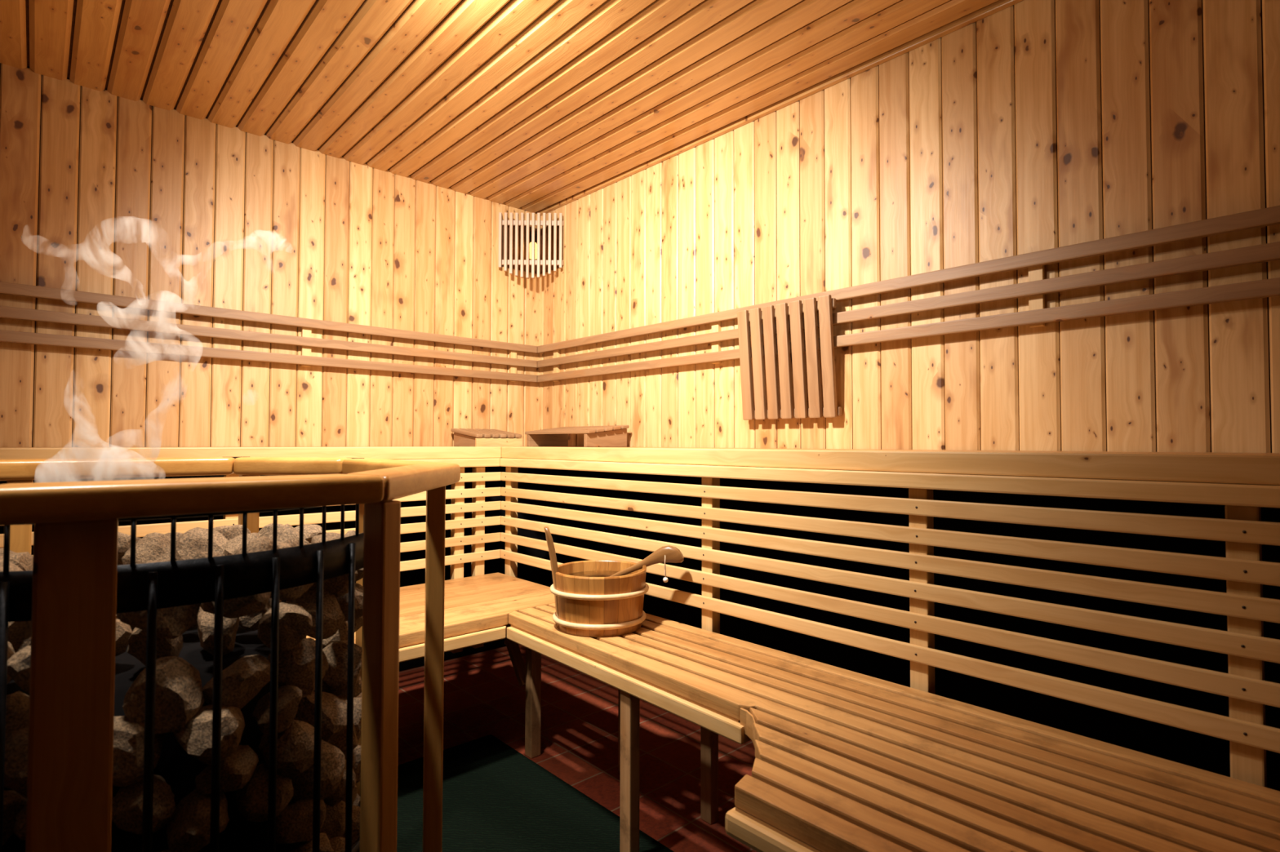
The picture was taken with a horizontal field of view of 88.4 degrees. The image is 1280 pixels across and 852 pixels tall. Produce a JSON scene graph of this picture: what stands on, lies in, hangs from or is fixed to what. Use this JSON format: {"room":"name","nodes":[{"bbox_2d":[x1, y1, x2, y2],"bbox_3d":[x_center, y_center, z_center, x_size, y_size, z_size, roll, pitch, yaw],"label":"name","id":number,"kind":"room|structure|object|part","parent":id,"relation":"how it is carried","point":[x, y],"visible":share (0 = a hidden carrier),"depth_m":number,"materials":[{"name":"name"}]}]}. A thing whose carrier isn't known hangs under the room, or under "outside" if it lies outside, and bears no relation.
{"room":"spa","nodes":[
{"label":"spa","id":0,"kind":"room"},
{"bbox_2d":[0,62,539,692],"bbox_3d":[-1.763,-0.050,2.531,3.328,2.362,0.030,1,-2,-43],"label":"wall","id":1,"kind":"structure","parent":0,"point":[101,192],"depth_m":2.65,"materials":[{"name":"brown wood"}]},
{"bbox_2d":[0,281,537,382],"bbox_3d":[-1.705,-0.362,2.542,3.116,0.202,0.042,1,-2,-43],"label":"rail","id":2,"kind":"object","parent":1,"relation":"attached to","point":[305,340],"depth_m":2.62,"materials":[{"name":"brown wood"}]},
{"bbox_3d":[-1.698,-0.286,2.532,3.116,0.038,0.020,1,-2,-43],"label":"rail","id":3,"kind":"part","parent":2,"relation":"part of","materials":[{"name":"brown wood"}]},
{"bbox_3d":[-1.698,-0.365,2.534,3.116,0.038,0.020,1,-2,-43],"label":"rail","id":4,"kind":"part","parent":2,"relation":"part of","materials":[{"name":"brown wood"}]},
{"bbox_2d":[497,212,564,279],"bbox_3d":[-0.573,-0.943,3.456,0.277,0.344,0.252,1,-2,-43],"label":"wall lamp","id":5,"kind":"object","parent":1,"relation":"attached to","point":[522,247],"visible":1,"depth_m":3.44,"materials":[{"name":"brown wood"}]},
{"bbox_3d":[-0.575,-0.942,3.540,0.068,0.091,0.068,1,-2,-43],"label":"bulb","id":6,"kind":"part","parent":5,"relation":"part of","materials":[{"name":"yellow glass"}]},
{"bbox_2d":[0,0,998,213],"bbox_3d":[-0.482,-1.250,1.142,3.288,0.030,3.790,1,-2,-43],"label":"ceiling","id":7,"kind":"structure","parent":0,"point":[530,105],"depth_m":2.20,"materials":[{"name":"brown wood"}]},
{"bbox_2d":[397,644,756,851],"bbox_3d":[-0.486,1.113,1.103,3.318,0.030,3.820,1,-2,-43],"label":"floor","id":8,"kind":"structure","parent":0,"point":[483,696],"depth_m":2.38,"materials":[{"name":"ceramic"}]},
{"bbox_2d":[306,573,555,758],"bbox_3d":[-1.331,0.851,1.689,2.558,0.520,0.624,1,-2,-43],"label":"bench","id":9,"kind":"object","parent":8,"relation":"on","point":[477,608],"visible":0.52,"depth_m":2.24,"materials":[{"name":"brown wood"}]},
{"bbox_2d":[0,466,501,653],"bbox_3d":[-1.546,0.522,1.941,2.571,0.748,0.051,1,-2,-43],"label":"slatted screen","id":10,"kind":"object","parent":9,"relation":"attached to","point":[457,509],"visible":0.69,"depth_m":2.66,"materials":[{"name":"beige wood"}]},
{"bbox_3d":[-1.335,0.528,2.144,0.042,0.748,0.036,1,-2,-43],"label":"post","id":11,"kind":"part","parent":10,"relation":"part of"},
{"bbox_2d":[0,446,502,467],"bbox_3d":[-1.691,0.111,2.164,2.644,0.083,0.586,1,-2,-43],"label":"ledge","id":12,"kind":"object","parent":10,"relation":"on","point":[464,456],"visible":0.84,"depth_m":2.27,"materials":[{"name":"beige wood"}]},
{"bbox_3d":[-1.528,0.130,1.939,2.580,0.034,0.035,1,-2,-43],"label":"rail","id":13,"kind":"part","parent":12,"relation":"part of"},
{"bbox_2d":[450,428,522,446],"bbox_3d":[-0.750,0.056,3.224,0.254,0.088,0.258,1,-2,-43],"label":"headrest cover","id":14,"kind":"object","parent":12,"relation":"on","point":[462,437],"visible":0.98,"depth_m":3.15,"materials":[{"name":"brown wood"}]},
{"bbox_3d":[-0.746,0.543,2.686,0.042,0.748,0.036,1,-2,-43],"label":"post","id":15,"kind":"part","parent":10,"relation":"part of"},
{"bbox_3d":[-0.677,0.545,2.749,0.042,0.748,0.036,1,-2,-43],"label":"post","id":16,"kind":"part","parent":10,"relation":"part of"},
{"bbox_3d":[-1.247,0.640,1.369,2.241,0.036,0.032,1,-2,-43],"label":"rail","id":17,"kind":"part","parent":9,"relation":"part of","materials":[{"name":"beige wood"}]},
{"bbox_3d":[-0.366,0.887,2.258,0.040,0.480,0.040,1,-2,-43],"label":"leg","id":18,"kind":"part","parent":9,"relation":"part of","materials":[{"name":"brown wood"}]},
{"bbox_2d":[396,734,673,851],"bbox_3d":[-0.348,1.085,0.809,1.863,0.008,2.600,1,-2,-43],"label":"floor mat","id":19,"kind":"object","parent":8,"relation":"on","point":[495,798],"visible":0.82,"depth_m":1.91,"materials":[{"name":"green rubber"}]},
{"bbox_2d":[0,504,364,851],"bbox_3d":[-0.834,0.606,1.119,0.743,0.981,0.741,1,-2,-43],"label":"heater","id":20,"kind":"object","parent":19,"relation":"on","point":[150,587],"depth_m":0.98,"materials":[{"name":"black metal"}]},
{"bbox_3d":[-0.868,0.258,0.918,0.081,0.083,0.070,-1,-2,43],"label":"heater stone","id":21,"kind":"part","parent":20,"relation":"part of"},
{"bbox_3d":[-0.925,0.325,1.000,0.064,0.067,0.059,0,-1,-8],"label":"heater stone","id":22,"kind":"part","parent":20,"relation":"part of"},
{"bbox_3d":[-1.032,0.239,1.077,0.064,0.059,0.071,1,-2,-43],"label":"heater stone","id":23,"kind":"part","parent":20,"relation":"part of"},
{"bbox_3d":[-0.803,0.317,0.981,0.069,0.063,0.053,0,-1,7],"label":"heater stone","id":24,"kind":"part","parent":20,"relation":"part of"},
{"bbox_3d":[-0.866,0.322,1.111,0.081,0.080,0.092,-1,-2,26],"label":"heater stone","id":25,"kind":"part","parent":20,"relation":"part of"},
{"bbox_3d":[-1.047,0.247,1.329,0.074,0.076,0.078,0,-1,-1],"label":"heater stone","id":26,"kind":"part","parent":20,"relation":"part of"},
{"bbox_3d":[-0.725,0.318,0.987,0.062,0.087,0.072,1,-2,-16],"label":"heater stone","id":27,"kind":"part","parent":20,"relation":"part of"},
{"bbox_3d":[-0.990,0.259,1.401,0.088,0.072,0.096,0,-1,11],"label":"heater stone","id":28,"kind":"part","parent":20,"relation":"part of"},
{"bbox_3d":[-0.765,0.319,1.126,0.058,0.065,0.062,0,-2,14],"label":"heater stone","id":29,"kind":"part","parent":20,"relation":"part of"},
{"bbox_3d":[-0.884,0.251,1.334,0.093,0.086,0.081,0,-1,5],"label":"heater stone","id":30,"kind":"part","parent":20,"relation":"part of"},
{"bbox_3d":[-0.647,0.255,1.018,0.065,0.080,0.067,-1,-2,27],"label":"heater stone","id":31,"kind":"part","parent":20,"relation":"part of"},
{"bbox_3d":[-0.686,0.328,1.073,0.058,0.083,0.075,1,-2,-40],"label":"heater stone","id":32,"kind":"part","parent":20,"relation":"part of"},
{"bbox_3d":[-0.892,0.261,1.429,0.087,0.090,0.083,1,-2,-17],"label":"heater stone","id":33,"kind":"part","parent":20,"relation":"part of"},
{"bbox_3d":[-0.573,0.243,0.948,0.065,0.065,0.079,-1,-2,34],"label":"heater stone","id":34,"kind":"part","parent":20,"relation":"part of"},
{"bbox_3d":[-0.679,0.324,1.146,0.068,0.062,0.069,1,-2,-21],"label":"heater stone","id":35,"kind":"part","parent":20,"relation":"part of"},
{"bbox_3d":[-0.596,0.214,1.023,0.057,0.086,0.080,0,-1,-4],"label":"heater stone","id":36,"kind":"part","parent":20,"relation":"part of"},
{"bbox_3d":[-0.561,0.547,0.985,0.074,0.081,0.052,1,-2,-36],"label":"heater stone","id":37,"kind":"part","parent":20,"relation":"part of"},
{"bbox_3d":[-0.807,0.251,1.438,0.092,0.081,0.073,0,-1,4],"label":"heater stone","id":38,"kind":"part","parent":20,"relation":"part of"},
{"bbox_3d":[-0.548,0.426,0.994,0.060,0.065,0.064,1,-2,-42],"label":"heater stone","id":39,"kind":"part","parent":20,"relation":"part of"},
{"bbox_3d":[-0.611,0.242,1.095,0.095,0.096,0.079,0,-2,16],"label":"heater stone","id":40,"kind":"part","parent":20,"relation":"part of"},
{"bbox_3d":[-0.543,0.306,1.005,0.054,0.072,0.068,-1,-2,36],"label":"heater stone","id":41,"kind":"part","parent":20,"relation":"part of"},
{"bbox_3d":[-0.542,0.493,1.007,0.087,0.092,0.073,0,-2,18],"label":"heater stone","id":42,"kind":"part","parent":20,"relation":"part of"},
{"bbox_3d":[-0.554,0.243,1.036,0.071,0.065,0.067,0,-2,23],"label":"heater stone","id":43,"kind":"part","parent":20,"relation":"part of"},
{"bbox_3d":[-0.537,0.379,1.036,0.072,0.090,0.080,0,-1,0],"label":"heater stone","id":44,"kind":"part","parent":20,"relation":"part of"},
{"bbox_3d":[-0.719,0.251,1.416,0.081,0.082,0.100,-1,-2,36],"label":"heater stone","id":45,"kind":"part","parent":20,"relation":"part of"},
{"bbox_3d":[-0.543,0.311,1.098,0.070,0.088,0.087,-1,-2,34],"label":"heater stone","id":46,"kind":"part","parent":20,"relation":"part of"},
{"bbox_3d":[-0.539,0.231,1.090,0.082,0.075,0.066,0,-1,-5],"label":"heater stone","id":47,"kind":"part","parent":20,"relation":"part of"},
{"bbox_3d":[-0.545,0.218,1.152,0.071,0.058,0.065,1,-2,-40],"label":"heater stone","id":48,"kind":"part","parent":20,"relation":"part of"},
{"bbox_3d":[-0.541,0.685,1.141,0.070,0.065,0.046,1,-2,-38],"label":"heater stone","id":49,"kind":"part","parent":20,"relation":"part of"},
{"bbox_3d":[-0.519,0.747,1.116,0.059,0.083,0.071,1,-2,-18],"label":"heater stone","id":50,"kind":"part","parent":20,"relation":"part of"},
{"bbox_3d":[-0.522,0.607,1.122,0.065,0.070,0.064,1,0,22],"label":"heater stone","id":51,"kind":"part","parent":20,"relation":"part of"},
{"bbox_3d":[-0.526,0.254,1.125,0.068,0.080,0.087,1,-2,-36],"label":"heater stone","id":52,"kind":"part","parent":20,"relation":"part of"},
{"bbox_3d":[-0.583,0.494,1.282,0.074,0.081,0.063,1,-2,-39],"label":"heater stone","id":53,"kind":"part","parent":20,"relation":"part of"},
{"bbox_3d":[-0.550,0.551,1.162,0.092,0.079,0.072,1,-2,-30],"label":"heater stone","id":54,"kind":"part","parent":20,"relation":"part of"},
{"bbox_3d":[-0.562,0.689,1.224,0.064,0.059,0.072,0,-2,20],"label":"heater stone","id":55,"kind":"part","parent":20,"relation":"part of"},
{"bbox_3d":[-0.550,0.743,1.199,0.085,0.082,0.074,1,-2,-31],"label":"heater stone","id":56,"kind":"part","parent":20,"relation":"part of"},
{"bbox_3d":[-0.556,0.560,1.249,0.097,0.086,0.061,-1,-2,44],"label":"heater stone","id":57,"kind":"part","parent":20,"relation":"part of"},
{"bbox_3d":[-0.580,0.248,1.299,0.076,0.083,0.080,-1,-2,43],"label":"heater stone","id":58,"kind":"part","parent":20,"relation":"part of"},
{"bbox_3d":[-0.537,0.629,1.222,0.079,0.094,0.073,-1,-2,29],"label":"heater stone","id":59,"kind":"part","parent":20,"relation":"part of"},
{"bbox_3d":[-0.592,0.737,1.281,0.080,0.081,0.070,-1,-2,28],"label":"heater stone","id":60,"kind":"part","parent":20,"relation":"part of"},
{"bbox_3d":[-0.585,0.375,1.294,0.086,0.085,0.074,0,-2,14],"label":"heater stone","id":61,"kind":"part","parent":20,"relation":"part of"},
{"label":"heater stone","id":62,"kind":"object","parent":20,"relation":"on","visible":0},
{"bbox_2d":[268,524,305,542],"bbox_3d":[-0.713,0.246,1.332,0.073,0.095,0.085,0,-1,7],"label":"stone","id":63,"kind":"object","parent":62,"relation":"on","point":[286,532],"visible":0.24,"depth_m":1.32,"materials":[{"name":"brown stone"}]},
{"label":"heater stone","id":64,"kind":"object","parent":20,"relation":"in","visible":0},
{"bbox_2d":[281,538,309,546],"bbox_3d":[-0.624,0.253,1.187,0.079,0.103,0.077,1,-2,-26],"label":"stone","id":65,"kind":"object","parent":64,"relation":"on","point":[292,542],"visible":0.12,"depth_m":1.17,"materials":[{"name":"beige stone"}]},
{"bbox_3d":[-0.662,0.752,0.884,0.080,0.091,0.080,4,-27,29],"label":"heater stone","id":66,"kind":"object","parent":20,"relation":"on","visible":0},
{"label":"heater stone","id":67,"kind":"object","parent":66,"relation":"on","visible":0},
{"bbox_2d":[111,551,270,851],"bbox_3d":[-0.633,0.414,0.915,0.191,0.473,0.195,0,-1,9],"label":"stones","id":68,"kind":"object","parent":67,"relation":"on","point":[179,696],"depth_m":0.88},
{"bbox_3d":[-0.683,0.427,0.871,0.090,0.096,0.073,0,-1,-7],"label":"heater stone","id":69,"kind":"part","parent":68,"relation":"part of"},
{"bbox_3d":[-0.657,0.500,0.871,0.068,0.070,0.066,-1,-2,24],"label":"heater stone","id":70,"kind":"part","parent":68,"relation":"part of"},
{"bbox_3d":[-0.663,0.239,0.901,0.068,0.107,0.092,0,-2,21],"label":"heater stone","id":71,"kind":"part","parent":68,"relation":"part of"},
{"bbox_3d":[-0.647,0.616,0.898,0.085,0.069,0.063,0,-1,12],"label":"heater stone","id":72,"kind":"part","parent":68,"relation":"part of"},
{"bbox_3d":[-0.604,0.546,0.902,0.074,0.081,0.073,1,-2,-39],"label":"heater stone","id":73,"kind":"part","parent":68,"relation":"part of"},
{"bbox_3d":[-0.633,0.214,0.947,0.072,0.070,0.079,1,-2,-16],"label":"heater stone","id":74,"kind":"part","parent":68,"relation":"part of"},
{"bbox_3d":[-0.594,0.429,0.911,0.080,0.077,0.087,-1,-2,40],"label":"heater stone","id":75,"kind":"part","parent":68,"relation":"part of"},
{"bbox_3d":[-0.588,0.486,0.931,0.072,0.061,0.065,0,-1,8],"label":"heater stone","id":76,"kind":"part","parent":68,"relation":"part of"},
{"bbox_3d":[-0.588,0.380,0.962,0.080,0.079,0.089,0,-1,9],"label":"heater stone","id":77,"kind":"part","parent":68,"relation":"part of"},
{"label":"heater stone","id":78,"kind":"object","parent":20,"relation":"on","visible":0},
{"bbox_2d":[275,568,363,851],"bbox_3d":[-0.538,0.470,1.121,0.151,0.517,0.250,0,-2,19],"label":"stones","id":79,"kind":"object","parent":78,"relation":"on","point":[332,759],"depth_m":1.08},
{"bbox_3d":[-0.537,0.617,1.030,0.072,0.072,0.066,0,-1,2],"label":"heater stone","id":80,"kind":"part","parent":79,"relation":"part of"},
{"bbox_3d":[-0.528,0.689,1.045,0.074,0.075,0.059,2,-2,-44],"label":"heater stone","id":81,"kind":"part","parent":79,"relation":"part of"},
{"bbox_3d":[-0.535,0.494,1.118,0.091,0.100,0.077,0,-1,4],"label":"heater stone","id":82,"kind":"part","parent":79,"relation":"part of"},
{"bbox_3d":[-0.555,0.381,1.212,0.055,0.074,0.073,0,-2,19],"label":"heater stone","id":83,"kind":"part","parent":79,"relation":"part of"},
{"bbox_3d":[-0.537,0.433,1.179,0.083,0.098,0.091,0,-1,-10],"label":"heater stone","id":84,"kind":"part","parent":79,"relation":"part of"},
{"bbox_3d":[-0.524,0.317,1.193,0.066,0.078,0.076,-1,-2,37],"label":"heater stone","id":85,"kind":"part","parent":79,"relation":"part of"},
{"bbox_3d":[-0.529,0.252,1.215,0.067,0.076,0.074,0,-2,22],"label":"heater stone","id":86,"kind":"part","parent":79,"relation":"part of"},
{"bbox_3d":[-1.103,0.324,1.216,0.065,0.074,0.080,-38,-1,-7],"label":"heater stone","id":87,"kind":"object","parent":20,"relation":"in","visible":0},
{"bbox_2d":[0,547,17,556],"bbox_3d":[-1.124,0.258,1.174,0.058,0.080,0.067,1,-2,-21],"label":"stone","id":88,"kind":"object","parent":87,"relation":"on","point":[1,549],"visible":0.06,"depth_m":1.17,"materials":[{"name":"brown stone"}]},
{"bbox_3d":[-0.861,0.551,0.818,0.075,0.093,0.063,25,-2,-7],"label":"heater stone","id":89,"kind":"object","parent":20,"relation":"in","visible":0},
{"bbox_2d":[2,790,26,845],"bbox_3d":[-0.824,0.499,0.826,0.082,0.084,0.068,1,-2,-36],"label":"stone","id":90,"kind":"object","parent":89,"relation":"on","point":[13,803],"visible":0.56,"depth_m":0.84,"materials":[{"name":"brown stone"}]},
{"label":"heater stone","id":91,"kind":"object","parent":20,"relation":"in","visible":0},
{"bbox_2d":[121,532,176,564],"bbox_3d":[-0.971,0.259,1.309,0.096,0.092,0.083,1,-2,-31],"label":"stone","id":92,"kind":"object","parent":91,"relation":"on","point":[153,547],"visible":0.56,"depth_m":1.29,"materials":[{"name":"beige stone"}]},
{"label":"heater stone","id":93,"kind":"object","parent":20,"relation":"in","visible":0},
{"bbox_2d":[224,533,259,555],"bbox_3d":[-0.803,0.249,1.340,0.072,0.060,0.063,2,-2,-45],"label":"stone","id":94,"kind":"object","parent":93,"relation":"on","point":[233,544],"visible":0.38,"depth_m":1.33,"materials":[{"name":"beige stone"}]},
{"bbox_2d":[0,457,460,851],"bbox_3d":[-0.843,0.579,1.111,1.023,1.035,0.900,1,-2,-43],"label":"guard","id":95,"kind":"object","parent":19,"relation":"on","point":[71,717],"visible":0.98,"depth_m":0.81,"materials":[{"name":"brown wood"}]},
{"bbox_3d":[-1.234,0.604,1.296,0.038,0.993,0.036,1,-2,-43],"label":"post","id":96,"kind":"part","parent":95,"relation":"part of","materials":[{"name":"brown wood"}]},
{"bbox_3d":[-0.641,0.597,0.735,0.072,0.982,0.034,1,-2,-43],"label":"post","id":97,"kind":"part","parent":95,"relation":"part of","materials":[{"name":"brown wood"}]},
{"bbox_3d":[-1.126,0.090,1.414,0.471,0.041,0.087,1,-2,-43],"label":"rail","id":98,"kind":"part","parent":95,"relation":"part of","materials":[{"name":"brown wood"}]},
{"bbox_3d":[-0.554,0.088,0.834,0.430,0.041,0.084,1,-2,-43],"label":"rail","id":99,"kind":"part","parent":95,"relation":"part of","materials":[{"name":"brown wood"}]},
{"bbox_3d":[-0.936,0.612,1.563,0.038,0.993,0.036,1,-2,-43],"label":"post","id":100,"kind":"part","parent":95,"relation":"part of","materials":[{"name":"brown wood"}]},
{"bbox_3d":[-0.821,0.096,1.569,0.300,0.043,0.082,0,-1,-3],"label":"rail","id":101,"kind":"part","parent":95,"relation":"part of","materials":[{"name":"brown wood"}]},
{"bbox_3d":[-0.651,0.614,1.563,0.036,0.991,0.036,-1,-2,27],"label":"post","id":102,"kind":"part","parent":95,"relation":"part of","materials":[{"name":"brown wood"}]},
{"bbox_3d":[-0.387,0.603,0.975,0.040,0.982,0.036,-1,-2,23],"label":"post","id":103,"kind":"part","parent":95,"relation":"part of","materials":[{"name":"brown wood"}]},
{"bbox_3d":[-0.547,0.097,1.462,0.380,0.045,0.082,-1,-2,40],"label":"rail","id":104,"kind":"part","parent":95,"relation":"part of","materials":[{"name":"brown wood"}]},
{"bbox_3d":[-0.410,0.094,1.161,0.082,0.044,0.411,0,-1,-1],"label":"rail","id":105,"kind":"part","parent":95,"relation":"part of","materials":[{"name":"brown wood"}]},
{"bbox_3d":[-0.419,0.610,1.334,0.036,0.986,0.040,1,-2,-21],"label":"post","id":106,"kind":"part","parent":95,"relation":"part of","materials":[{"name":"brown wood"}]},
{"bbox_2d":[506,603,1279,851],"bbox_3d":[0.413,0.841,1.213,0.637,0.523,2.496,1,-2,-43],"label":"slatted bench","id":107,"kind":"object","parent":8,"relation":"on","point":[846,761],"visible":0.91,"depth_m":1.14,"materials":[{"name":"brown wood"}]},
{"bbox_2d":[543,526,648,637],"bbox_3d":[-0.125,0.450,1.990,0.306,0.301,0.296,1,-2,-43],"label":"bucket","id":108,"kind":"object","parent":107,"relation":"on","point":[585,606],"visible":1,"depth_m":1.88,"materials":[{"name":"brown wood"}]},
{"bbox_2d":[567,570,631,577],"bbox_3d":[-0.122,0.522,1.991,0.254,0.118,0.254,1,-2,-43],"label":"water","id":109,"kind":"object","parent":108,"relation":"in","point":[594,573],"visible":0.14,"depth_m":2.06,"materials":[{"name":"beige liquid"}]},
{"bbox_2d":[608,545,684,582],"bbox_3d":[-0.005,0.447,1.986,0.278,0.179,0.067,0,-2,15],"label":"ladle","id":110,"kind":"object","parent":108,"relation":"in","point":[668,553],"visible":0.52,"depth_m":1.96,"materials":[{"name":"brown wood"}]},
{"bbox_3d":[0.075,0.420,1.968,0.005,0.072,0.033,0,-1,1],"label":"cord","id":111,"kind":"part","parent":110,"relation":"part of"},
{"bbox_3d":[-0.046,0.903,2.138,0.034,0.443,0.040,1,-2,-43],"label":"leg","id":112,"kind":"part","parent":107,"relation":"part of","materials":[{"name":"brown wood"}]},
{"bbox_3d":[-0.095,0.652,1.743,0.035,0.036,0.975,1,-2,-41],"label":"rail","id":113,"kind":"part","parent":107,"relation":"part of","materials":[{"name":"beige wood"}]},
{"bbox_3d":[-0.026,0.891,1.670,0.034,0.443,0.040,1,-2,-43],"label":"leg","id":114,"kind":"part","parent":107,"relation":"part of","materials":[{"name":"brown wood"}]},
{"bbox_3d":[0.198,0.897,1.873,0.034,0.443,0.040,1,-2,-43],"label":"leg","id":115,"kind":"part","parent":107,"relation":"part of","materials":[{"name":"brown wood"}]},
{"bbox_3d":[0.591,0.624,0.580,0.035,0.036,1.315,1,-2,-43],"label":"rail","id":116,"kind":"part","parent":107,"relation":"part of","materials":[{"name":"beige wood"}]},
{"bbox_2d":[500,466,1279,787],"bbox_3d":[0.465,0.520,1.673,0.051,0.748,3.091,1,-2,-43],"label":"slatted screen","id":117,"kind":"object","parent":107,"relation":"attached to","point":[1243,532],"visible":0.8,"depth_m":1.36,"materials":[{"name":"beige wood"}]},
{"bbox_3d":[-0.544,0.546,2.782,0.036,0.748,0.042,1,-2,-43],"label":"post","id":118,"kind":"part","parent":117,"relation":"part of","materials":[{"name":"beige wood"}]},
{"bbox_3d":[0.211,0.527,1.960,0.036,0.748,0.042,1,-2,-43],"label":"post","id":119,"kind":"part","parent":117,"relation":"part of","materials":[{"name":"beige wood"}]},
{"bbox_2d":[500,446,1279,507],"bbox_3d":[0.463,0.113,2.063,0.583,0.083,3.654,1,-2,-43],"label":"bench","id":120,"kind":"object","parent":117,"relation":"on","point":[1239,470],"visible":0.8,"depth_m":1.39,"materials":[{"name":"beige wood"}]},
{"bbox_2d":[524,425,629,447],"bbox_3d":[-0.306,0.048,3.111,0.238,0.100,0.505,1,-2,-43],"label":"headrest cover","id":121,"kind":"object","parent":120,"relation":"on","point":[612,436],"visible":0.98,"depth_m":3.00,"materials":[{"name":"brown wood"}]},
{"bbox_3d":[0.641,0.516,1.493,0.036,0.748,0.042,1,-2,-43],"label":"post","id":122,"kind":"part","parent":117,"relation":"part of","materials":[{"name":"beige wood"}]},
{"bbox_3d":[1.009,0.506,1.093,0.036,0.748,0.042,1,-2,-43],"label":"post","id":123,"kind":"part","parent":117,"relation":"part of","materials":[{"name":"beige wood"}]},
{"bbox_2d":[537,0,1279,791],"bbox_3d":[0.737,-0.052,2.235,0.030,2.362,3.790,1,-2,-43],"label":"wall","id":124,"kind":"structure","parent":0,"point":[1028,126],"depth_m":1.93,"materials":[{"name":"brown wood"}]},
{"bbox_2d":[537,0,1023,215],"bbox_3d":[0.720,-1.207,2.246,0.022,0.023,3.789,1,-2,-43],"label":"trim","id":125,"kind":"structure","parent":124,"relation":"attached to","point":[996,6],"depth_m":2.35,"materials":[{"name":"brown wood"}]},
{"bbox_2d":[537,205,1279,382],"bbox_3d":[0.675,-0.364,2.258,0.040,0.202,3.636,1,-2,-43],"label":"rail","id":126,"kind":"object","parent":124,"relation":"attached to","point":[1037,316],"depth_m":1.83,"materials":[{"name":"brown wood"}]},
{"bbox_2d":[737,294,841,420],"bbox_3d":[0.528,-0.233,2.377,0.073,0.414,0.406,1,-2,-43],"label":"panel","id":127,"kind":"object","parent":126,"relation":"attached to","point":[824,304],"visible":1,"depth_m":2.35,"materials":[{"name":"brown wood"}]},
{"bbox_3d":[0.668,-0.287,2.249,0.020,0.038,3.636,1,-2,-43],"label":"rail","id":128,"kind":"part","parent":126,"relation":"part of","materials":[{"name":"brown wood"}]},
{"label":"heater stone","id":129,"kind":"object","parent":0,"visible":0},
{"bbox_2d":[4,643,31,839],"bbox_3d":[-0.747,0.399,0.829,0.110,0.270,0.116,0,-1,8],"label":"stone","id":130,"kind":"object","parent":129,"relation":"on","point":[16,742],"depth_m":0.80,"materials":[{"name":"brown stone"}]},
{"bbox_3d":[-0.746,0.309,0.828,0.082,0.089,0.072,1,-2,-38],"label":"heater stone","id":131,"kind":"part","parent":130,"relation":"part of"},
{"bbox_3d":[-0.742,0.494,0.838,0.076,0.080,0.059,1,-2,-27],"label":"heater stone","id":132,"kind":"part","parent":130,"relation":"part of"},
{"label":"heater stone","id":133,"kind":"object","parent":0,"visible":0},
{"bbox_2d":[0,558,29,734],"bbox_3d":[-0.836,0.286,0.831,0.127,0.240,0.114,1,-2,-28],"label":"stone","id":134,"kind":"object","parent":133,"relation":"on","point":[17,712],"depth_m":0.83,"materials":[{"name":"brown stone"}]},
{"bbox_3d":[-0.842,0.299,0.827,0.072,0.098,0.090,0,-2,15],"label":"heater stone","id":135,"kind":"part","parent":134,"relation":"part of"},
{"bbox_3d":[-0.814,0.200,0.833,0.071,0.067,0.067,-1,-2,45],"label":"heater stone","id":136,"kind":"part","parent":134,"relation":"part of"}
]}

